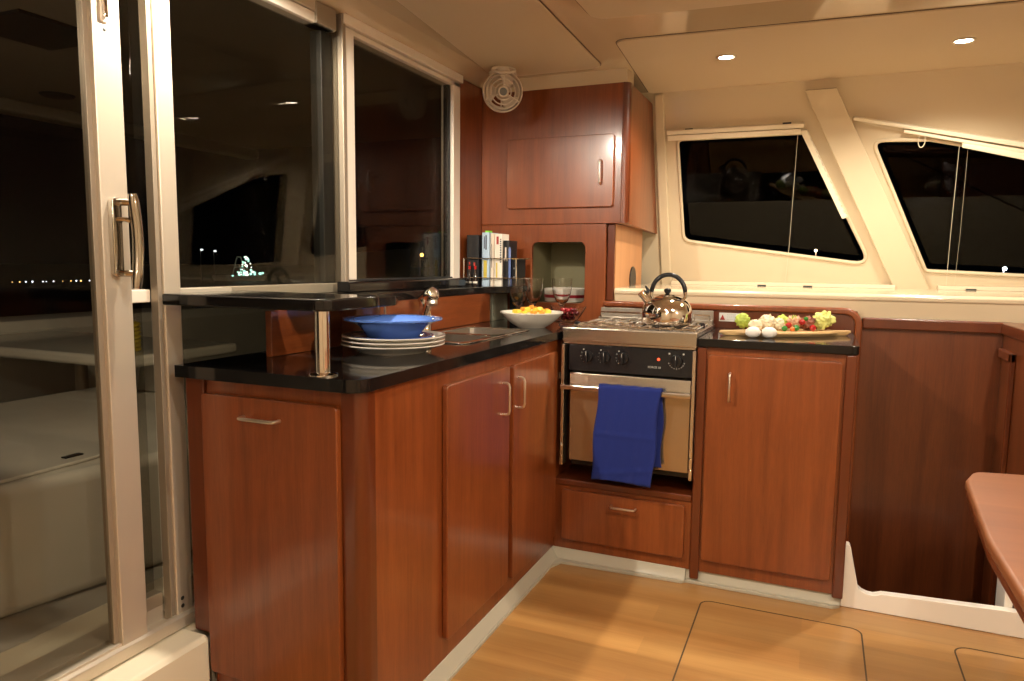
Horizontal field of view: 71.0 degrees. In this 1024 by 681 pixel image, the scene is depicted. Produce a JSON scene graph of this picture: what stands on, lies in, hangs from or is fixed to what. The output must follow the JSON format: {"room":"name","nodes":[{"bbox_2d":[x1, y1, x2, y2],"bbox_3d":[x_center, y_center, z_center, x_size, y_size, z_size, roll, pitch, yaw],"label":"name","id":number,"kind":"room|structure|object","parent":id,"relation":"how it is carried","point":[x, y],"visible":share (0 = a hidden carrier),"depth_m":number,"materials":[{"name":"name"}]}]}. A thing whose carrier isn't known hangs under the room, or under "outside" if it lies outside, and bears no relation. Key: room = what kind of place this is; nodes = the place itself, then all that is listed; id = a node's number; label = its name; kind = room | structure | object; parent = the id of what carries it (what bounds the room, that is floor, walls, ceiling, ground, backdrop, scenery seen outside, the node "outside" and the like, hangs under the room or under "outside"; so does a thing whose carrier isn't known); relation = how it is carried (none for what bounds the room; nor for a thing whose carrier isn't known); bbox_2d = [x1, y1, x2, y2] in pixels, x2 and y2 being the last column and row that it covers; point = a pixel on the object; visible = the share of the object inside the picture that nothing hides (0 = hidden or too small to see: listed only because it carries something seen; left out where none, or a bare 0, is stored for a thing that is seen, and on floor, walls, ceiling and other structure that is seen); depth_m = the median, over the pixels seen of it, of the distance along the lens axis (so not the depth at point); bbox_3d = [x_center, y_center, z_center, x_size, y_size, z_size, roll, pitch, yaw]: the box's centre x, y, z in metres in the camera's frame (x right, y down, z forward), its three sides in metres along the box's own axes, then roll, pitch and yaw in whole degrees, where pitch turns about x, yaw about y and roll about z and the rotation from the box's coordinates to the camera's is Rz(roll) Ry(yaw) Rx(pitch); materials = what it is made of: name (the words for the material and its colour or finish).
{"room":"ship interior","nodes":[
{"label":"ship interior","id":0,"kind":"room"},
{"bbox_2d":[460,79,482,277],"bbox_3d":[-0.210,-0.696,3.566,0.072,1.095,0.356,3,7,23],"label":"wall","id":1,"kind":"structure","parent":0,"point":[470,94],"depth_m":3.47,"materials":[{"name":"brown wood"}]},
{"bbox_2d":[316,0,501,88],"bbox_3d":[-1.070,-1.028,1.340,0.200,0.024,5.000,3,7,23],"label":"trim","id":2,"kind":"structure","parent":1,"relation":"attached to","point":[364,11],"depth_m":2.78,"materials":[{"name":"beige"}]},
{"bbox_2d":[396,0,600,75],"bbox_3d":[-0.367,-1.098,1.967,0.534,0.007,2.940,3,7,21],"label":"ceiling panel","id":3,"kind":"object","parent":1,"relation":"attached to","point":[526,36],"depth_m":2.75,"materials":[{"name":"beige"}]},
{"bbox_2d":[482,66,522,112],"bbox_3d":[-0.042,-1.134,3.238,0.180,0.206,0.128,0,6,-8],"label":"fan","id":4,"kind":"object","parent":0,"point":[508,74],"visible":1,"depth_m":3.23,"materials":[{"name":"beige plastic"}]},
{"bbox_2d":[368,0,1017,92],"bbox_3d":[0.767,-0.986,0.727,4.060,0.060,5.520,3,7,23],"label":"ceiling","id":5,"kind":"structure","parent":0,"point":[599,36],"depth_m":2.57,"materials":[{"name":"beige"}]},
{"bbox_2d":[575,0,779,18],"bbox_3d":[1.023,-0.993,1.122,2.512,0.007,2.459,3,7,23],"label":"trim","id":6,"kind":"structure","parent":5,"relation":"attached to","point":[603,9],"depth_m":2.44,"materials":[{"name":"beige"}]},
{"bbox_2d":[716,54,735,60],"bbox_3d":[0.901,-1.192,3.021,0.082,0.006,0.082,3,7,23],"label":"ceiling lamp","id":7,"kind":"object","parent":5,"relation":"attached to","point":[724,57],"visible":1,"depth_m":3.02,"materials":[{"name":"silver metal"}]},
{"bbox_2d":[951,37,975,44],"bbox_3d":[1.745,-1.157,2.770,0.082,0.006,0.082,3,7,23],"label":"ceiling lamp","id":8,"kind":"object","parent":5,"relation":"attached to","point":[966,40],"visible":1,"depth_m":2.76,"materials":[{"name":"silver metal"}]},
{"bbox_2d":[451,564,1023,680],"bbox_3d":[0.599,1.222,0.519,3.780,0.050,4.390,3,7,23],"label":"floor","id":9,"kind":"structure","parent":0,"point":[577,623],"depth_m":2.37,"materials":[{"name":"brown wood"}]},
{"bbox_2d":[0,563,216,680],"bbox_3d":[-1.428,1.000,1.103,0.424,0.225,3.900,3,7,23],"label":"trim","id":10,"kind":"structure","parent":9,"relation":"on","point":[184,655],"depth_m":1.89,"materials":[{"name":"beige plastic"}]},
{"bbox_2d":[0,595,194,680],"bbox_3d":[-1.408,0.875,0.983,0.135,0.050,3.720,3,7,23],"label":"trim","id":11,"kind":"structure","parent":10,"relation":"on","point":[48,664],"depth_m":1.78,"materials":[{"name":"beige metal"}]},
{"bbox_2d":[40,0,147,680],"bbox_3d":[-1.163,-0.081,1.243,0.092,1.839,1.170,3,7,23],"label":"door","id":12,"kind":"structure","parent":11,"relation":"on","point":[98,29],"depth_m":1.74,"materials":[{"name":"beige metal"}]},
{"bbox_2d":[132,0,336,626],"bbox_3d":[-1.045,-0.129,1.671,0.088,1.844,2.055,3,7,23],"label":"window","id":13,"kind":"structure","parent":11,"relation":"on","point":[154,15],"depth_m":1.93,"materials":[{"name":"white metal"}]},
{"bbox_2d":[186,338,572,680],"bbox_3d":[-0.235,0.481,2.678,0.603,0.920,1.922,3,7,23],"label":"base cabinet","id":14,"kind":"object","parent":9,"relation":"on","point":[336,536],"visible":0.81,"depth_m":1.89,"materials":[{"name":"brown wood"}]},
{"bbox_2d":[174,319,582,393],"bbox_3d":[-0.240,0.004,2.648,0.583,0.032,1.920,3,7,23],"label":"countertop","id":15,"kind":"structure","parent":14,"relation":"on","point":[358,372],"depth_m":1.93,"materials":[{"name":"black stone"}]},
{"bbox_2d":[162,290,378,376],"bbox_3d":[-0.617,-0.029,1.901,0.521,0.186,0.284,3,7,23],"label":"shelf","id":16,"kind":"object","parent":15,"relation":"on","point":[320,304],"depth_m":1.74,"materials":[{"name":"stone"}]},
{"bbox_2d":[265,293,507,356],"bbox_3d":[-0.324,-0.095,2.794,0.130,0.132,1.670,3,7,23],"label":"panel","id":17,"kind":"object","parent":15,"relation":"on","point":[287,332],"visible":0.56,"depth_m":2.34,"materials":[{"name":"brown wood"}]},
{"bbox_2d":[321,286,509,306],"bbox_3d":[-0.333,-0.182,2.830,0.305,0.032,1.625,3,7,23],"label":"granite ledge","id":18,"kind":"object","parent":17,"relation":"on","point":[386,297],"visible":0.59,"depth_m":2.79,"materials":[{"name":"black stone"}]},
{"bbox_2d":[337,278,468,291],"bbox_3d":[-0.414,-0.235,2.985,0.056,0.038,0.945,3,7,23],"label":"granite upstand","id":19,"kind":"object","parent":18,"relation":"on","point":[373,285],"visible":0.99,"depth_m":2.83,"materials":[{"name":"black stone"}]},
{"bbox_2d":[467,266,471,285],"bbox_3d":[-0.203,-0.309,3.423,0.023,0.095,0.023,3,7,23],"label":"bottle","id":20,"kind":"object","parent":18,"relation":"on","point":[469,275],"visible":0.91,"depth_m":3.42,"materials":[{"name":"black"}]},
{"bbox_2d":[467,235,481,285],"bbox_3d":[-0.165,-0.387,3.475,0.062,0.240,0.121,3,7,23],"label":"book","id":21,"kind":"object","parent":18,"relation":"on","point":[474,242],"visible":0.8,"depth_m":3.42,"materials":[{"name":"black paper"}]},
{"bbox_2d":[473,266,477,285],"bbox_3d":[-0.175,-0.308,3.413,0.023,0.095,0.023,3,7,23],"label":"bottle","id":22,"kind":"object","parent":18,"relation":"on","point":[475,281],"visible":1,"depth_m":3.41,"materials":[{"name":"black"}]},
{"bbox_2d":[482,232,497,285],"bbox_3d":[-0.106,-0.391,3.458,0.036,0.252,0.111,3,7,23],"label":"book","id":23,"kind":"object","parent":18,"relation":"on","point":[486,237],"visible":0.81,"depth_m":3.41,"materials":[{"name":"white paper"}]},
{"bbox_2d":[483,260,486,276],"bbox_3d":[-0.128,-0.338,3.414,0.018,0.086,0.002,3,7,23],"label":"print","id":24,"kind":"object","parent":23,"relation":"attached to","point":[484,261],"depth_m":3.41,"materials":[{"name":"yellow"}]},
{"bbox_2d":[490,233,494,285],"bbox_3d":[-0.076,-0.388,3.452,0.017,0.248,0.101,3,7,23],"label":"book","id":25,"kind":"object","parent":18,"relation":"on","point":[492,248],"visible":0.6,"depth_m":3.41,"materials":[{"name":"beige paper"}]},
{"bbox_2d":[462,258,529,278],"bbox_3d":[-0.073,-0.328,3.433,0.329,0.133,0.134,0,6,-2],"label":"wire rack","id":26,"kind":"object","parent":18,"relation":"on","point":[462,258],"visible":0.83,"depth_m":3.40,"materials":[{"name":"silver metal"}]},
{"bbox_2d":[494,234,508,285],"bbox_3d":[-0.050,-0.385,3.438,0.038,0.246,0.086,3,7,23],"label":"book","id":27,"kind":"object","parent":18,"relation":"on","point":[499,238],"visible":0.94,"depth_m":3.40,"materials":[{"name":"beige paper"}]},
{"bbox_2d":[508,247,510,283],"bbox_3d":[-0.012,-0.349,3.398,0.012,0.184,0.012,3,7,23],"label":"book","id":28,"kind":"object","parent":18,"relation":"on","point":[509,250],"visible":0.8,"depth_m":3.39,"materials":[{"name":"blue"}]},
{"bbox_2d":[503,241,516,285],"bbox_3d":[-0.010,-0.370,3.443,0.030,0.215,0.101,3,7,23],"label":"book","id":29,"kind":"object","parent":18,"relation":"on","point":[506,244],"visible":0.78,"depth_m":3.40,"materials":[{"name":"black paper"}]},
{"bbox_2d":[511,259,524,277],"bbox_3d":[0.030,-0.328,3.450,0.027,0.130,0.111,3,7,23],"label":"book","id":30,"kind":"object","parent":18,"relation":"on","point":[520,262],"visible":0.61,"depth_m":3.42,"materials":[{"name":"black paper"}]},
{"bbox_2d":[341,341,444,355],"bbox_3d":[-0.366,0.019,2.211,0.316,0.029,0.316,3,7,23],"label":"dinner plate","id":31,"kind":"object","parent":15,"relation":"on","point":[365,350],"visible":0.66,"depth_m":2.10,"materials":[{"name":"beige ceramic"}]},
{"bbox_2d":[341,337,444,347],"bbox_3d":[-0.364,0.007,2.208,0.316,0.029,0.316,3,7,23],"label":"dinner plate","id":32,"kind":"object","parent":31,"relation":"on","point":[370,345],"visible":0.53,"depth_m":2.09,"materials":[{"name":"beige ceramic"}]},
{"bbox_2d":[341,330,445,343],"bbox_3d":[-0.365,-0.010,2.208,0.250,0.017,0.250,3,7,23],"label":"plate","id":33,"kind":"object","parent":32,"relation":"on","point":[361,335],"visible":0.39,"depth_m":2.16,"materials":[{"name":"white ceramic"}]},
{"bbox_2d":[343,314,442,337],"bbox_3d":[-0.365,-0.040,2.205,0.303,0.060,0.303,3,7,23],"label":"bowl","id":34,"kind":"object","parent":33,"relation":"on","point":[379,325],"visible":0.94,"depth_m":2.13,"materials":[{"name":"blue ceramic"}]},
{"bbox_2d":[417,287,438,330],"bbox_3d":[-0.318,-0.112,2.705,0.060,0.184,0.164,-2,7,-20],"label":"kitchen faucet","id":35,"kind":"object","parent":15,"relation":"on","point":[429,297],"visible":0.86,"depth_m":2.65,"materials":[{"name":"silver metal"}]},
{"bbox_2d":[438,326,528,343],"bbox_3d":[-0.174,0.050,2.755,0.300,0.155,0.600,3,7,23],"label":"double sink","id":36,"kind":"object","parent":15,"relation":"in","point":[466,334],"visible":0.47,"depth_m":2.80,"materials":[{"name":"silver metal"}]},
{"bbox_2d":[509,278,529,308],"bbox_3d":[0.032,-0.183,3.304,0.096,0.205,0.096,3,7,23],"label":"goblet","id":37,"kind":"object","parent":15,"relation":"on","point":[518,287],"visible":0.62,"depth_m":3.27,"materials":[{"name":"clear glass"}]},
{"bbox_2d":[500,310,562,328],"bbox_3d":[0.085,-0.091,3.088,0.273,0.068,0.273,3,7,23],"label":"fruit bowl","id":38,"kind":"object","parent":15,"relation":"on","point":[531,321],"visible":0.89,"depth_m":3.00,"materials":[{"name":"beige ceramic"}]},
{"bbox_2d":[526,278,542,306],"bbox_3d":[0.099,-0.195,3.421,0.096,0.205,0.096,3,7,23],"label":"goblet","id":39,"kind":"object","parent":15,"relation":"on","point":[536,284],"visible":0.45,"depth_m":3.38,"materials":[{"name":"clear glass"}]},
{"bbox_2d":[552,278,571,321],"bbox_3d":[0.236,-0.192,3.406,0.096,0.205,0.096,3,7,23],"label":"goblet","id":40,"kind":"object","parent":15,"relation":"on","point":[561,287],"visible":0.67,"depth_m":3.37,"materials":[{"name":"clear glass"}]},
{"bbox_2d":[550,305,586,324],"bbox_3d":[0.254,-0.115,3.253,0.165,0.085,0.165,-5,9,-44],"label":"crystal bowl","id":41,"kind":"object","parent":15,"relation":"on","point":[569,316],"visible":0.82,"depth_m":3.21,"materials":[{"name":"clear glass"}]},
{"bbox_2d":[559,307,714,480],"bbox_3d":[0.525,0.197,3.049,0.568,0.635,0.540,3,7,23],"label":"gas stove","id":42,"kind":"object","parent":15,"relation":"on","point":[614,348],"visible":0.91,"depth_m":2.84,"materials":[{"name":"silver metal"}]},
{"bbox_2d":[591,383,663,487],"bbox_3d":[0.450,0.368,2.804,0.273,0.387,0.056,3,7,23],"label":"dish towel","id":43,"kind":"object","parent":42,"relation":"hanging from","point":[629,421],"visible":1,"depth_m":2.79,"materials":[{"name":"blue fabric"}]},
{"bbox_2d":[638,273,691,325],"bbox_3d":[0.634,-0.172,2.930,0.204,0.212,0.204,-4,8,-38],"label":"kettle","id":44,"kind":"object","parent":42,"relation":"on","point":[667,309],"visible":1,"depth_m":2.87,"materials":[{"name":"silver metal"}]},
{"bbox_2d":[553,464,692,568],"bbox_3d":[0.533,0.444,3.100,0.568,0.918,0.566,3,7,23],"label":"base cabinet","id":45,"kind":"object","parent":9,"relation":"on","point":[652,524],"visible":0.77,"depth_m":2.90,"materials":[{"name":"brown wood"}]},
{"bbox_2d":[556,464,692,501],"bbox_3d":[0.537,0.577,3.127,0.568,0.028,0.510,3,7,23],"label":"shelf","id":46,"kind":"object","parent":45,"relation":"attached to","point":[576,478],"depth_m":2.92,"materials":[{"name":"brown wood"}]},
{"bbox_2d":[423,546,839,680],"bbox_3d":[0.418,0.986,2.231,1.125,0.050,1.382,3,7,23],"label":"baseboard","id":47,"kind":"structure","parent":9,"relation":"on","point":[459,656],"depth_m":2.73,"materials":[{"name":"beige plastic"}]},
{"bbox_2d":[672,601,867,680],"bbox_3d":[0.740,1.030,2.075,0.540,0.001,1.082,3,7,23],"label":"trim","id":48,"kind":"structure","parent":9,"relation":"on","point":[703,601],"depth_m":2.45,"materials":[{"name":"brown"}]},
{"bbox_2d":[689,347,857,598],"bbox_3d":[1.045,0.472,2.878,0.546,0.920,0.554,3,7,23],"label":"base cabinet","id":49,"kind":"object","parent":9,"relation":"on","point":[773,435],"visible":0.9,"depth_m":2.64,"materials":[{"name":"brown wood"}]},
{"bbox_2d":[697,327,859,354],"bbox_3d":[1.058,-0.003,2.839,0.552,0.032,0.538,3,7,23],"label":"countertop","id":50,"kind":"structure","parent":49,"relation":"on","point":[842,345],"depth_m":2.63,"materials":[{"name":"black stone"}]},
{"bbox_2d":[745,326,760,337],"bbox_3d":[0.921,-0.032,2.741,0.057,0.043,0.043,3,7,23],"label":"egg","id":51,"kind":"object","parent":50,"relation":"on","point":[752,332],"visible":1,"depth_m":2.73,"materials":[{"name":"beige food"}]},
{"bbox_2d":[761,327,776,337],"bbox_3d":[0.979,-0.030,2.731,0.057,0.043,0.043,3,7,23],"label":"egg","id":52,"kind":"object","parent":50,"relation":"on","point":[768,332],"visible":1,"depth_m":2.72,"materials":[{"name":"beige food"}]},
{"bbox_2d":[719,329,850,336],"bbox_3d":[1.086,-0.030,2.849,0.538,0.020,0.155,0,6,-4],"label":"serving board","id":53,"kind":"object","parent":50,"relation":"on","point":[739,332],"visible":0.78,"depth_m":2.81,"materials":[{"name":"brown wood"}]},
{"bbox_2d":[734,313,750,328],"bbox_3d":[0.919,-0.077,2.858,0.062,0.067,0.054,3,7,23],"label":"lettuce","id":54,"kind":"object","parent":53,"relation":"on","point":[742,320],"visible":0.98,"depth_m":2.84,"materials":[{"name":"green plant"}]},
{"bbox_2d":[748,319,762,328],"bbox_3d":[0.959,-0.062,2.828,0.056,0.045,0.045,3,7,23],"label":"cauliflower","id":55,"kind":"object","parent":53,"relation":"on","point":[755,323],"visible":0.76,"depth_m":2.81,"materials":[{"name":"food"}]},
{"bbox_2d":[759,314,774,328],"bbox_3d":[1.012,-0.074,2.848,0.068,0.066,0.057,3,7,23],"label":"cauliflower","id":56,"kind":"object","parent":53,"relation":"on","point":[767,320],"visible":0.67,"depth_m":2.83,"materials":[{"name":"food"}]},
{"bbox_2d":[774,317,784,329],"bbox_3d":[1.058,-0.067,2.841,0.048,0.053,0.041,3,7,23],"label":"cauliflower","id":57,"kind":"object","parent":53,"relation":"on","point":[779,323],"visible":0.94,"depth_m":2.83,"materials":[{"name":"food"}]},
{"bbox_2d":[775,314,787,323],"bbox_3d":[1.086,-0.075,2.877,0.065,0.063,0.042,3,7,23],"label":"lettuce","id":58,"kind":"object","parent":53,"relation":"on","point":[782,316],"visible":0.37,"depth_m":2.86,"materials":[{"name":"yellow plant"}]},
{"bbox_2d":[786,316,800,326],"bbox_3d":[1.122,-0.072,2.853,0.062,0.062,0.053,1,6,8],"label":"salad","id":59,"kind":"object","parent":53,"relation":"on","point":[795,321],"visible":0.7,"depth_m":2.84,"materials":[{"name":"food"}]},
{"bbox_2d":[800,315,816,329],"bbox_3d":[1.179,-0.070,2.855,0.063,0.059,0.052,3,7,23],"label":"salad","id":60,"kind":"object","parent":53,"relation":"on","point":[811,321],"visible":0.83,"depth_m":2.84,"materials":[{"name":"food"}]},
{"bbox_2d":[809,325,815,330],"bbox_3d":[1.184,-0.050,2.824,0.026,0.025,0.026,3,7,23],"label":"cherry tomato","id":61,"kind":"object","parent":53,"relation":"on","point":[812,327],"visible":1,"depth_m":2.81,"materials":[{"name":"red food"}]},
{"bbox_2d":[812,310,835,329],"bbox_3d":[1.242,-0.080,2.857,0.090,0.080,0.070,3,7,23],"label":"lettuce","id":62,"kind":"object","parent":53,"relation":"on","point":[824,319],"visible":0.94,"depth_m":2.84,"materials":[{"name":"food"}]},
{"bbox_2d":[954,647,1023,680],"bbox_3d":[1.577,1.077,1.726,0.740,0.001,1.095,3,7,23],"label":"trim","id":63,"kind":"structure","parent":9,"relation":"on","point":[959,647],"depth_m":2.31,"materials":[{"name":"brown"}]},
{"bbox_2d":[965,472,1023,622],"bbox_3d":[1.419,0.774,1.104,1.181,0.732,1.498,3,7,23],"label":"table","id":64,"kind":"object","parent":9,"relation":"on","point":[995,500],"visible":1,"depth_m":1.48,"materials":[{"name":"brown wood"}]},
{"bbox_2d":[641,63,1023,288],"bbox_3d":[1.893,-0.704,3.459,3.940,1.104,0.412,3,7,23],"label":"wall","id":65,"kind":"structure","parent":0,"point":[985,104],"depth_m":3.50,"materials":[{"name":"beige"}]},
{"bbox_2d":[482,224,642,320],"bbox_3d":[0.278,-0.361,3.776,0.693,0.462,0.579,3,7,23],"label":"upper cabinet","id":66,"kind":"object","parent":65,"relation":"attached to","point":[583,253],"visible":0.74,"depth_m":3.53,"materials":[{"name":"brown wood"}]},
{"bbox_2d":[510,296,523,309],"bbox_3d":[0.023,-0.178,3.574,0.072,0.117,0.024,3,7,23],"label":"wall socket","id":67,"kind":"object","parent":66,"relation":"attached to","point":[512,305],"visible":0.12,"depth_m":3.57,"materials":[{"name":"black plastic"}]},
{"bbox_2d":[544,287,583,302],"bbox_3d":[0.270,-0.230,3.634,0.219,0.070,0.219,3,7,23],"label":"striped bowl","id":68,"kind":"object","parent":66,"relation":"in","point":[577,294],"visible":0.54,"depth_m":3.55,"materials":[{"name":"beige ceramic"}]},
{"bbox_2d":[629,267,635,285],"bbox_3d":[0.626,-0.318,3.723,0.006,0.132,0.124,3,7,23],"label":"vent","id":69,"kind":"object","parent":66,"relation":"attached to","point":[632,270],"depth_m":3.70,"materials":[{"name":"black plastic"}]},
{"bbox_2d":[482,82,656,233],"bbox_3d":[0.323,-0.901,3.742,0.747,0.658,0.753,3,7,23],"label":"upper cabinet","id":70,"kind":"object","parent":65,"relation":"attached to","point":[578,154],"visible":0.98,"depth_m":3.43,"materials":[{"name":"brown wood"}]},
{"bbox_2d":[482,68,633,92],"bbox_3d":[0.209,-1.227,3.434,0.730,0.054,0.125,3,7,23],"label":"trim","id":71,"kind":"structure","parent":70,"relation":"on","point":[622,74],"depth_m":3.34,"materials":[{"name":"beige plastic"}]},
{"bbox_2d":[654,94,671,283],"bbox_3d":[0.818,-0.787,3.876,0.060,0.986,0.360,3,7,23],"label":"trim","id":72,"kind":"structure","parent":65,"relation":"attached to","point":[662,184],"depth_m":3.85,"materials":[{"name":"beige"}]},
{"bbox_2d":[676,134,866,264],"bbox_3d":[1.331,-0.721,3.697,0.943,0.647,0.254,3,7,23],"label":"window","id":73,"kind":"structure","parent":65,"relation":"in","point":[742,190],"depth_m":3.72,"materials":[{"name":"beige"}]},
{"bbox_2d":[667,122,847,280],"bbox_3d":[1.257,-0.691,3.711,0.879,0.791,0.299,3,7,23],"label":"roller blind","id":74,"kind":"object","parent":73,"relation":"attached to","point":[779,129],"visible":1,"depth_m":3.55,"materials":[{"name":"beige"}]},
{"bbox_2d":[615,0,1023,92],"bbox_3d":[1.797,-1.159,2.736,2.770,0.007,0.924,3,7,23],"label":"ceiling panel","id":75,"kind":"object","parent":65,"relation":"attached to","point":[917,40],"depth_m":2.89,"materials":[{"name":"beige"}]},
{"bbox_2d":[653,70,1019,99],"bbox_3d":[2.188,-1.152,3.135,3.150,0.097,0.120,3,7,23],"label":"trim","id":76,"kind":"structure","parent":65,"relation":"attached to","point":[1014,70],"depth_m":3.33,"materials":[{"name":"beige"}]},
{"bbox_2d":[805,87,928,288],"bbox_3d":[1.735,-0.716,3.491,0.713,0.961,0.114,-1,6,-11],"label":"trim","id":77,"kind":"structure","parent":65,"relation":"attached to","point":[892,246],"depth_m":3.47,"materials":[{"name":"beige"}]},
{"bbox_2d":[874,138,1023,277],"bbox_3d":[2.330,-0.602,3.304,1.241,0.667,0.263,3,7,23],"label":"window","id":78,"kind":"structure","parent":65,"relation":"in","point":[991,226],"depth_m":3.40,"materials":[{"name":"beige"}]},
{"bbox_2d":[853,116,1023,284],"bbox_3d":[2.209,-0.645,3.335,1.205,0.800,0.267,3,7,19],"label":"roller blind","id":79,"kind":"object","parent":78,"relation":"attached to","point":[1013,152],"visible":0.95,"depth_m":3.24,"materials":[{"name":"beige"}]},
{"bbox_2d":[848,328,1002,630],"bbox_3d":[1.697,0.797,3.005,0.550,1.685,0.022,3,7,23],"label":"wall","id":80,"kind":"structure","parent":0,"point":[927,402],"depth_m":2.96,"materials":[{"name":"brown wood"}]},
{"bbox_2d":[862,317,1012,333],"bbox_3d":[1.709,-0.061,2.895,0.531,0.045,0.052,3,7,23],"label":"trim","id":81,"kind":"structure","parent":80,"relation":"on","point":[867,322],"depth_m":2.88,"materials":[{"name":"brown wood"}]},
{"bbox_2d":[981,334,1023,637],"bbox_3d":[1.827,0.835,2.667,0.022,1.685,0.500,3,7,23],"label":"wall","id":82,"kind":"structure","parent":0,"point":[1015,459],"depth_m":2.62,"materials":[{"name":"brown wood"}]},
{"bbox_2d":[987,353,1015,632],"bbox_3d":[1.824,0.758,2.700,0.018,1.430,0.030,3,7,23],"label":"trim","id":83,"kind":"structure","parent":82,"relation":"attached to","point":[1011,365],"depth_m":2.64,"materials":[{"name":"brown wood"}]},
{"bbox_2d":[993,577,1012,635],"bbox_3d":[1.721,1.043,2.525,0.025,0.700,0.125,3,7,23],"label":"trim","id":84,"kind":"structure","parent":82,"relation":"attached to","point":[1002,599],"depth_m":2.49,"materials":[{"name":"white"}]},
{"bbox_2d":[998,348,1015,361],"bbox_3d":[1.864,0.057,2.702,0.018,0.035,0.200,3,7,23],"label":"latch","id":85,"kind":"object","parent":82,"relation":"attached to","point":[1004,354],"depth_m":2.70,"materials":[{"name":"brown wood"}]},
{"bbox_2d":[1002,323,1023,341],"bbox_3d":[1.823,-0.022,2.548,0.045,0.045,0.500,3,7,23],"label":"trim","id":86,"kind":"structure","parent":82,"relation":"on","point":[1016,331],"depth_m":2.62,"materials":[{"name":"brown wood"}]},
{"bbox_3d":[1.964,0.790,2.929,3.200,1.720,0.045,3,7,23],"label":"wall","id":87,"kind":"structure","parent":0,"visible":0},
{"bbox_2d":[604,301,861,606],"bbox_3d":[0.939,0.667,3.281,1.107,1.668,0.040,3,7,23],"label":"backboard","id":88,"kind":"object","parent":87,"relation":"attached to","point":[849,319],"visible":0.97,"depth_m":3.06,"materials":[{"name":"brown wood"}]},
{"bbox_2d":[719,313,740,321],"bbox_3d":[0.968,-0.103,3.180,0.096,0.038,0.002,3,7,23],"label":"warning sticker","id":89,"kind":"object","parent":88,"relation":"attached to","point":[730,317],"visible":0.73,"depth_m":3.18,"materials":[{"name":"white"}]},
{"bbox_2d":[671,280,894,288],"bbox_3d":[1.414,-0.302,3.825,1.115,0.024,0.074,3,7,23],"label":"trim","id":90,"kind":"structure","parent":87,"relation":"attached to","point":[691,282],"depth_m":3.78,"materials":[{"name":"beige"}]},
{"bbox_2d":[614,283,1023,322],"bbox_3d":[2.118,-0.155,3.163,3.198,0.112,0.837,3,7,23],"label":"window ledge","id":91,"kind":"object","parent":87,"relation":"attached to","point":[934,304],"depth_m":3.02,"materials":[{"name":"beige"}]},
{"bbox_2d":[936,285,1023,290],"bbox_3d":[2.864,-0.220,3.208,1.670,0.024,0.074,3,7,23],"label":"trim","id":92,"kind":"structure","parent":87,"relation":"attached to","point":[939,287],"depth_m":3.44,"materials":[{"name":"beige"}]},
{"bbox_3d":[2.586,0.508,2.306,1.600,1.028,0.500,3,7,23],"label":"wall","id":93,"kind":"structure","parent":0,"visible":0},
{"bbox_2d":[840,541,1023,638],"bbox_3d":[2.211,0.912,2.212,2.173,0.238,0.035,3,7,23],"label":"trim","id":94,"kind":"structure","parent":93,"relation":"attached to","point":[1006,621],"depth_m":2.52,"materials":[{"name":"white plastic"}]},
{"bbox_3d":[-0.408,0.314,3.250,0.060,1.150,1.240,3,7,23],"label":"wall","id":95,"kind":"structure","parent":0,"visible":0},
{"bbox_2d":[329,13,462,292],"bbox_3d":[-0.453,-0.703,2.981,0.093,0.988,0.915,3,7,23],"label":"window","id":96,"kind":"structure","parent":95,"relation":"in","point":[350,31],"depth_m":2.66,"materials":[{"name":"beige metal"}]},
{"label":"outside","id":97,"kind":"structure","parent":0,"visible":0},
{"bbox_2d":[0,264,440,316],"bbox_3d":[-90.569,-8.555,92.897,360.000,0.100,500.000,3,7,23],"label":"sea","id":98,"kind":"structure","parent":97,"point":[63,295],"depth_m":76.77,"materials":[{"name":"black liquid"}]},
{"bbox_2d":[212,256,265,280],"bbox_3d":[-30.478,-8.079,80.473,2.200,2.747,6.200,3,7,23],"label":"ship","id":99,"kind":"object","parent":98,"relation":"on","point":[245,276],"visible":1,"depth_m":79.83,"materials":[{"name":"beige"}]},
{"bbox_2d":[356,249,410,278],"bbox_3d":[-3.244,-0.819,16.686,0.300,2.660,2.900,3,7,23],"label":"canopy","id":100,"kind":"object","parent":98,"relation":"on","point":[396,263],"visible":0.21,"depth_m":16.79,"materials":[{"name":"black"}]},
{"bbox_2d":[420,253,423,276],"bbox_3d":[-9.835,-7.855,78.153,0.405,3.320,0.405,-2,7,-22],"label":"street lamp","id":101,"kind":"object","parent":98,"relation":"on","point":[421,254],"visible":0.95,"depth_m":78.09,"materials":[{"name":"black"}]},
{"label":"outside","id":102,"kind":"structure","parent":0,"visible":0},
{"bbox_2d":[0,390,192,652],"bbox_3d":[-2.498,0.769,2.798,2.900,0.100,8.000,3,7,23],"label":"trim","id":103,"kind":"structure","parent":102,"point":[15,629],"depth_m":2.11,"materials":[{"name":"beige"}]},
{"bbox_2d":[0,387,192,618],"bbox_3d":[-2.290,0.645,1.602,1.406,0.406,4.200,3,7,23],"label":"bench","id":104,"kind":"object","parent":103,"relation":"on","point":[52,547],"visible":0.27,"depth_m":2.23,"materials":[{"name":"beige"}]},
{"bbox_2d":[0,321,236,391],"bbox_3d":[-2.289,0.230,3.856,1.500,0.748,0.700,3,7,23],"label":"table","id":105,"kind":"object","parent":103,"relation":"on","point":[76,348],"depth_m":3.60,"materials":[{"name":"beige metal"}]},
{"bbox_2d":[0,306,268,402],"bbox_3d":[-3.551,0.298,3.423,0.328,0.680,7.400,3,7,23],"label":"cockpit coaming","id":106,"kind":"object","parent":103,"relation":"on","point":[20,379],"visible":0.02,"depth_m":4.76,"materials":[{"name":"grey plastic"}]},
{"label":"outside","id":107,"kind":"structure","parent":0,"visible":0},
{"bbox_2d":[0,0,440,158],"bbox_3d":[-2.431,-1.267,2.559,3.200,0.160,7.000,3,7,23],"label":"hardtop","id":108,"kind":"object","parent":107,"point":[241,82],"visible":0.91,"depth_m":3.84,"materials":[{"name":"brown"}]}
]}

